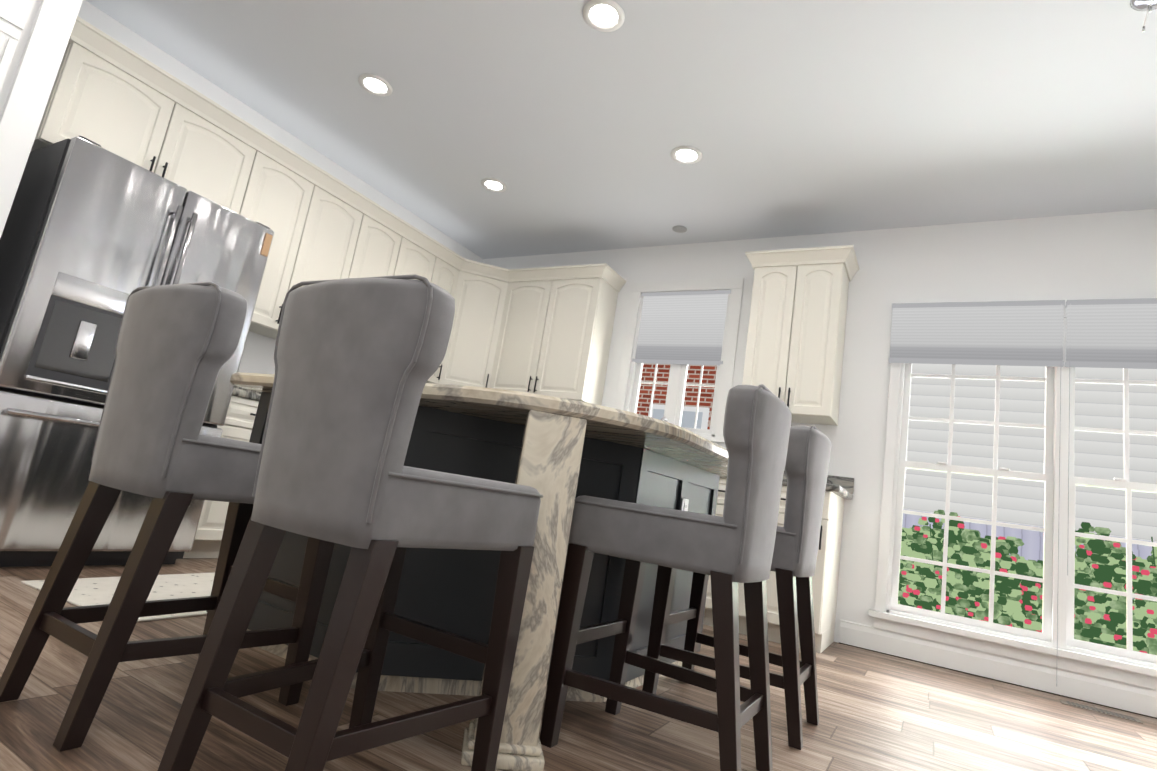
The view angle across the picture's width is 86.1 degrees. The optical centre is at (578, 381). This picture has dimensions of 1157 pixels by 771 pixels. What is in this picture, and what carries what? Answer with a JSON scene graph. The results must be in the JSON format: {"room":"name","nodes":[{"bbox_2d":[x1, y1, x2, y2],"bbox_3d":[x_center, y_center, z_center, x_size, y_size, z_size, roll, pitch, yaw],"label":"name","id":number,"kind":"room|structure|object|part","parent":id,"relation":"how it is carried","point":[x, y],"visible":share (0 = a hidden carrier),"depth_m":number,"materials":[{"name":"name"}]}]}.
{"room":"kitchen","nodes":[
{"label":"kitchen","id":0,"kind":"room"},
{"bbox_2d":[0,0,87,237],"bbox_3d":[-3.240,-1.091,0.978,0.150,2.740,3.660,3,-12,30],"label":"wall","id":1,"kind":"structure","parent":0,"point":[36,61],"depth_m":2.51,"materials":[{"name":"white paint"}]},
{"bbox_2d":[84,2,483,373],"bbox_3d":[-2.071,-0.291,4.301,0.120,2.740,3.570,3,-12,30],"label":"wall","id":2,"kind":"structure","parent":0,"point":[258,353],"depth_m":4.08,"materials":[{"name":"white paint"}]},
{"bbox_2d":[30,32,261,215],"bbox_3d":[-2.361,-1.024,3.303,0.321,1.016,0.937,3,-12,30],"label":"upper cabinet","id":3,"kind":"object","parent":2,"relation":"attached to","point":[94,96],"depth_m":3.19,"materials":[{"name":"white paint"}]},
{"bbox_2d":[244,148,365,339],"bbox_3d":[-1.935,-0.820,4.044,0.321,1.016,0.820,3,-12,30],"label":"upper cabinet","id":4,"kind":"object","parent":2,"relation":"attached to","point":[317,229],"depth_m":3.95,"materials":[{"name":"white paint"}]},
{"bbox_2d":[354,208,437,283],"bbox_3d":[-1.552,-0.636,4.710,0.321,1.016,0.760,3,-12,30],"label":"upper cabinet","id":5,"kind":"object","parent":2,"relation":"attached to","point":[384,250],"depth_m":4.61,"materials":[{"name":"white paint"}]},
{"bbox_2d":[426,252,461,383],"bbox_3d":[-1.294,-0.512,5.157,0.321,1.016,0.302,3,-12,30],"label":"upper cabinet","id":6,"kind":"object","parent":2,"relation":"attached to","point":[446,277],"depth_m":5.14,"materials":[{"name":"white paint"}]},
{"bbox_2d":[0,558,1156,770],"bbox_3d":[-1.554,0.731,1.486,7.610,0.100,7.400,3,-12,30],"label":"floor","id":7,"kind":"structure","parent":0,"point":[880,712],"depth_m":1.87,"materials":[{"name":"brown wood"}]},
{"bbox_2d":[21,572,214,621],"bbox_3d":[-2.844,0.704,2.752,3.102,0.012,2.571,3,-12,30],"label":"rug","id":8,"kind":"object","parent":7,"relation":"on","point":[92,591],"visible":0.29,"depth_m":2.43,"materials":[{"name":"beige fabric"}]},
{"bbox_2d":[0,136,273,566],"bbox_3d":[-2.293,-0.080,2.978,0.806,1.785,0.925,3,-12,30],"label":"refrigerator","id":9,"kind":"object","parent":7,"relation":"on","point":[94,235],"visible":0.65,"depth_m":2.63,"materials":[{"name":"silver metal"}]},
{"bbox_2d":[0,282,334,751],"bbox_3d":[-0.943,0.292,1.590,0.436,0.977,0.529,3,-12,30],"label":"bar stool","id":10,"kind":"object","parent":7,"relation":"on","point":[176,347],"visible":0.88,"depth_m":1.40,"materials":[{"name":"grey fabric"}]},
{"bbox_3d":[-0.902,0.057,1.640,0.436,0.489,0.514,3,-12,30],"label":"seat","id":11,"kind":"part","parent":10,"relation":"part of","materials":[{"name":"fabric"}]},
{"bbox_2d":[183,394,258,557],"bbox_3d":[-2.112,0.525,3.560,0.621,0.875,0.460,3,-12,30],"label":"base cabinet","id":12,"kind":"object","parent":7,"relation":"on","point":[241,414],"depth_m":3.33,"materials":[{"name":"white paint"}]},
{"bbox_2d":[232,390,259,401],"bbox_3d":[-1.543,0.316,4.489,0.641,0.040,2.511,3,-12,30],"label":"countertop","id":13,"kind":"structure","parent":12,"relation":"on","point":[236,392],"depth_m":3.39,"materials":[{"name":"beige stone"}]},
{"bbox_2d":[157,274,542,770],"bbox_3d":[-0.403,0.324,1.306,0.436,0.977,0.529,3,-12,30],"label":"bar stool","id":14,"kind":"object","parent":7,"relation":"on","point":[357,361],"visible":1,"depth_m":1.14,"materials":[{"name":"grey fabric"}]},
{"bbox_3d":[-0.362,0.089,1.356,0.436,0.489,0.514,3,-12,30],"label":"seat","id":15,"kind":"part","parent":14,"relation":"part of","materials":[{"name":"fabric"}]},
{"bbox_2d":[206,372,727,770],"bbox_3d":[-0.260,0.604,2.390,1.570,0.868,1.620,3,-12,30],"label":"kitchen island","id":16,"kind":"object","parent":7,"relation":"on","point":[560,455],"visible":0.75,"depth_m":1.87,"materials":[{"name":"wood"}]},
{"bbox_2d":[678,498,688,528],"bbox_3d":[0.421,0.524,2.471,0.008,0.115,0.075,3,-12,30],"label":"outlet","id":17,"kind":"object","parent":16,"relation":"attached to","point":[683,503],"depth_m":2.46,"materials":[{"name":"white plastic"}]},
{"bbox_2d":[540,384,791,770],"bbox_3d":[0.280,0.510,1.725,0.529,0.977,0.436,3,-12,30],"label":"bar stool","id":18,"kind":"object","parent":7,"relation":"on","point":[731,549],"visible":0.98,"depth_m":1.58,"materials":[{"name":"grey fabric"}]},
{"bbox_3d":[0.311,0.272,1.773,0.514,0.489,0.436,3,-12,30],"label":"seat","id":19,"kind":"part","parent":18,"relation":"part of","materials":[{"name":"fabric"}]},
{"bbox_2d":[703,478,746,634],"bbox_3d":[0.960,1.083,3.959,0.460,0.875,0.621,3,-12,30],"label":"base cabinet","id":20,"kind":"object","parent":7,"relation":"on","point":[708,617],"depth_m":3.66,"materials":[{"name":"white paint"}]},
{"bbox_2d":[642,425,830,749],"bbox_3d":[0.590,0.647,2.203,0.529,0.977,0.436,3,-12,30],"label":"bar stool","id":21,"kind":"object","parent":7,"relation":"on","point":[794,560],"visible":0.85,"depth_m":2.03,"materials":[{"name":"grey fabric"}]},
{"bbox_3d":[0.621,0.410,2.251,0.514,0.489,0.436,3,-12,30],"label":"seat","id":22,"kind":"part","parent":21,"relation":"part of","materials":[{"name":"fabric"}]},
{"bbox_2d":[766,486,846,652],"bbox_3d":[1.326,1.101,3.744,0.390,0.875,0.621,3,-12,30],"label":"base cabinet","id":23,"kind":"object","parent":7,"relation":"on","point":[825,578],"depth_m":3.50,"materials":[{"name":"white paint"}]},
{"bbox_2d":[233,386,853,497],"bbox_3d":[-0.319,0.269,3.799,3.448,0.182,2.513,3,-12,30],"label":"countertop","id":24,"kind":"structure","parent":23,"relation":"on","point":[844,483],"depth_m":3.98,"materials":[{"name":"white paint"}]},
{"bbox_2d":[717,474,852,499],"bbox_3d":[0.369,0.638,4.409,2.850,0.110,0.641,3,-12,30],"label":"countertop","id":25,"kind":"structure","parent":23,"relation":"on","point":[842,493],"depth_m":3.58,"materials":[{"name":"beige stone"}]},
{"bbox_2d":[1059,699,1142,723],"bbox_3d":[2.548,1.609,3.030,0.304,0.006,0.120,3,-12,30],"label":"floor vent","id":26,"kind":"object","parent":7,"relation":"in","point":[1106,712],"visible":1,"depth_m":3.01,"materials":[{"name":"silver metal"}]},
{"bbox_2d":[86,0,1156,258],"bbox_3d":[-1.069,-2.015,2.083,7.610,0.120,7.600,3,-12,30],"label":"ceiling","id":27,"kind":"structure","parent":0,"point":[566,124],"depth_m":3.32,"materials":[{"name":"white paint"}]},
{"bbox_2d":[358,74,392,96],"bbox_3d":[-1.161,-1.693,3.542,0.189,0.009,0.189,12,-11,-14],"label":"recessed light","id":28,"kind":"object","parent":27,"relation":"in","point":[374,84],"depth_m":3.54,"materials":[{"name":"white"}]},
{"bbox_2d":[481,178,506,191],"bbox_3d":[-0.616,-1.428,4.508,0.189,0.009,0.189,12,-11,-14],"label":"recessed light","id":29,"kind":"object","parent":27,"relation":"in","point":[491,184],"depth_m":4.51,"materials":[{"name":"white"}]},
{"bbox_2d":[583,0,624,31],"bbox_3d":[0.113,-1.635,2.770,0.189,0.009,0.189,12,-11,-14],"label":"recessed light","id":30,"kind":"object","parent":27,"relation":"in","point":[604,15],"depth_m":2.77,"materials":[{"name":"white plastic"}]},
{"bbox_2d":[672,226,686,232],"bbox_3d":[0.773,-1.165,4.739,0.109,0.011,0.109,5,-11,22],"label":"recessed light","id":31,"kind":"object","parent":27,"relation":"in","point":[680,229],"depth_m":4.73,"materials":[{"name":"white plastic"}]},
{"bbox_2d":[671,146,701,163],"bbox_3d":[0.653,-1.368,3.749,0.189,0.009,0.189,12,-11,-14],"label":"recessed light","id":32,"kind":"object","parent":27,"relation":"in","point":[682,154],"depth_m":3.75,"materials":[{"name":"white"}]},
{"bbox_2d":[1130,0,1156,31],"bbox_3d":[2.107,-1.349,2.255,0.150,0.140,0.150,3,-12,30],"label":"ceiling fan","id":33,"kind":"object","parent":27,"relation":"attached to","point":[1145,5],"depth_m":2.30,"materials":[{"name":"silver metal"}]},
{"bbox_2d":[484,209,1156,656],"bbox_3d":[1.186,0.263,4.522,5.550,2.740,0.160,3,-12,30],"label":"wall","id":34,"kind":"structure","parent":0,"point":[1098,256],"depth_m":4.02,"materials":[{"name":"white paint"}]},
{"bbox_2d":[438,257,513,387],"bbox_3d":[-0.882,-0.467,5.267,0.317,1.090,0.317,3,-12,30],"label":"upper cabinet","id":35,"kind":"object","parent":34,"relation":"attached to","point":[480,298],"depth_m":5.26,"materials":[{"name":"white paint"}]},
{"bbox_2d":[490,276,553,393],"bbox_3d":[-0.414,-0.344,5.320,0.460,1.016,0.321,3,-12,30],"label":"upper cabinet","id":36,"kind":"object","parent":34,"relation":"attached to","point":[540,330],"depth_m":5.18,"materials":[{"name":"white paint"}]},
{"bbox_2d":[534,272,620,404],"bbox_3d":[-0.018,-0.324,5.087,0.459,1.016,0.321,3,-12,30],"label":"upper cabinet","id":37,"kind":"object","parent":34,"relation":"attached to","point":[576,341],"depth_m":4.95,"materials":[{"name":"white paint"}]},
{"bbox_2d":[614,278,743,442],"bbox_3d":[0.786,-0.175,4.844,0.926,1.253,0.169,3,-12,30],"label":"window unit","id":38,"kind":"structure","parent":34,"relation":"in","point":[679,326],"depth_m":4.82,"materials":[{"name":"white"}]},
{"bbox_2d":[742,248,853,425],"bbox_3d":[1.479,-0.299,4.219,0.575,1.112,0.321,3,-12,30],"label":"upper cabinet","id":39,"kind":"object","parent":34,"relation":"attached to","point":[796,336],"depth_m":4.07,"materials":[{"name":"white paint"}]},
{"bbox_2d":[839,619,1156,718],"bbox_3d":[2.472,1.579,3.312,2.001,0.140,0.019,3,-12,30],"label":"baseboard","id":40,"kind":"structure","parent":34,"relation":"attached to","point":[1130,698],"depth_m":3.37,"materials":[{"name":"white wood"}]},
{"bbox_2d":[868,298,1156,689],"bbox_3d":[2.712,0.580,3.503,1.826,2.125,0.211,3,-12,30],"label":"window unit","id":41,"kind":"structure","parent":34,"relation":"in","point":[1094,333],"depth_m":3.57,"materials":[{"name":"white wood"}]},
{"bbox_3d":[-4.319,-1.139,1.636,2.180,2.740,3.700,3,-12,30],"label":"wall","id":42,"kind":"structure","parent":0,"visible":0},
{"bbox_2d":[0,9,24,91],"bbox_3d":[-2.812,-0.557,1.834,0.263,2.142,1.272,3,-12,30],"label":"door","id":43,"kind":"structure","parent":42,"relation":"attached to","point":[11,28],"depth_m":2.45,"materials":[{"name":"white wood"}]},
{"label":"outside","id":44,"kind":"structure","parent":0,"visible":0},
{"bbox_2d":[637,363,1156,598],"bbox_3d":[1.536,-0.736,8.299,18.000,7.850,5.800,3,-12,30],"label":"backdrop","id":45,"kind":"structure","parent":44,"point":[1098,455],"depth_m":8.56,"materials":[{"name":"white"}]},
{"bbox_2d":[898,510,1156,654],"bbox_3d":[3.825,1.835,4.169,3.574,1.680,1.294,3,-12,30],"label":"rose bushes","id":46,"kind":"object","parent":45,"relation":"on","point":[1099,617],"depth_m":4.26,"materials":[{"name":"green plant"}]}
]}

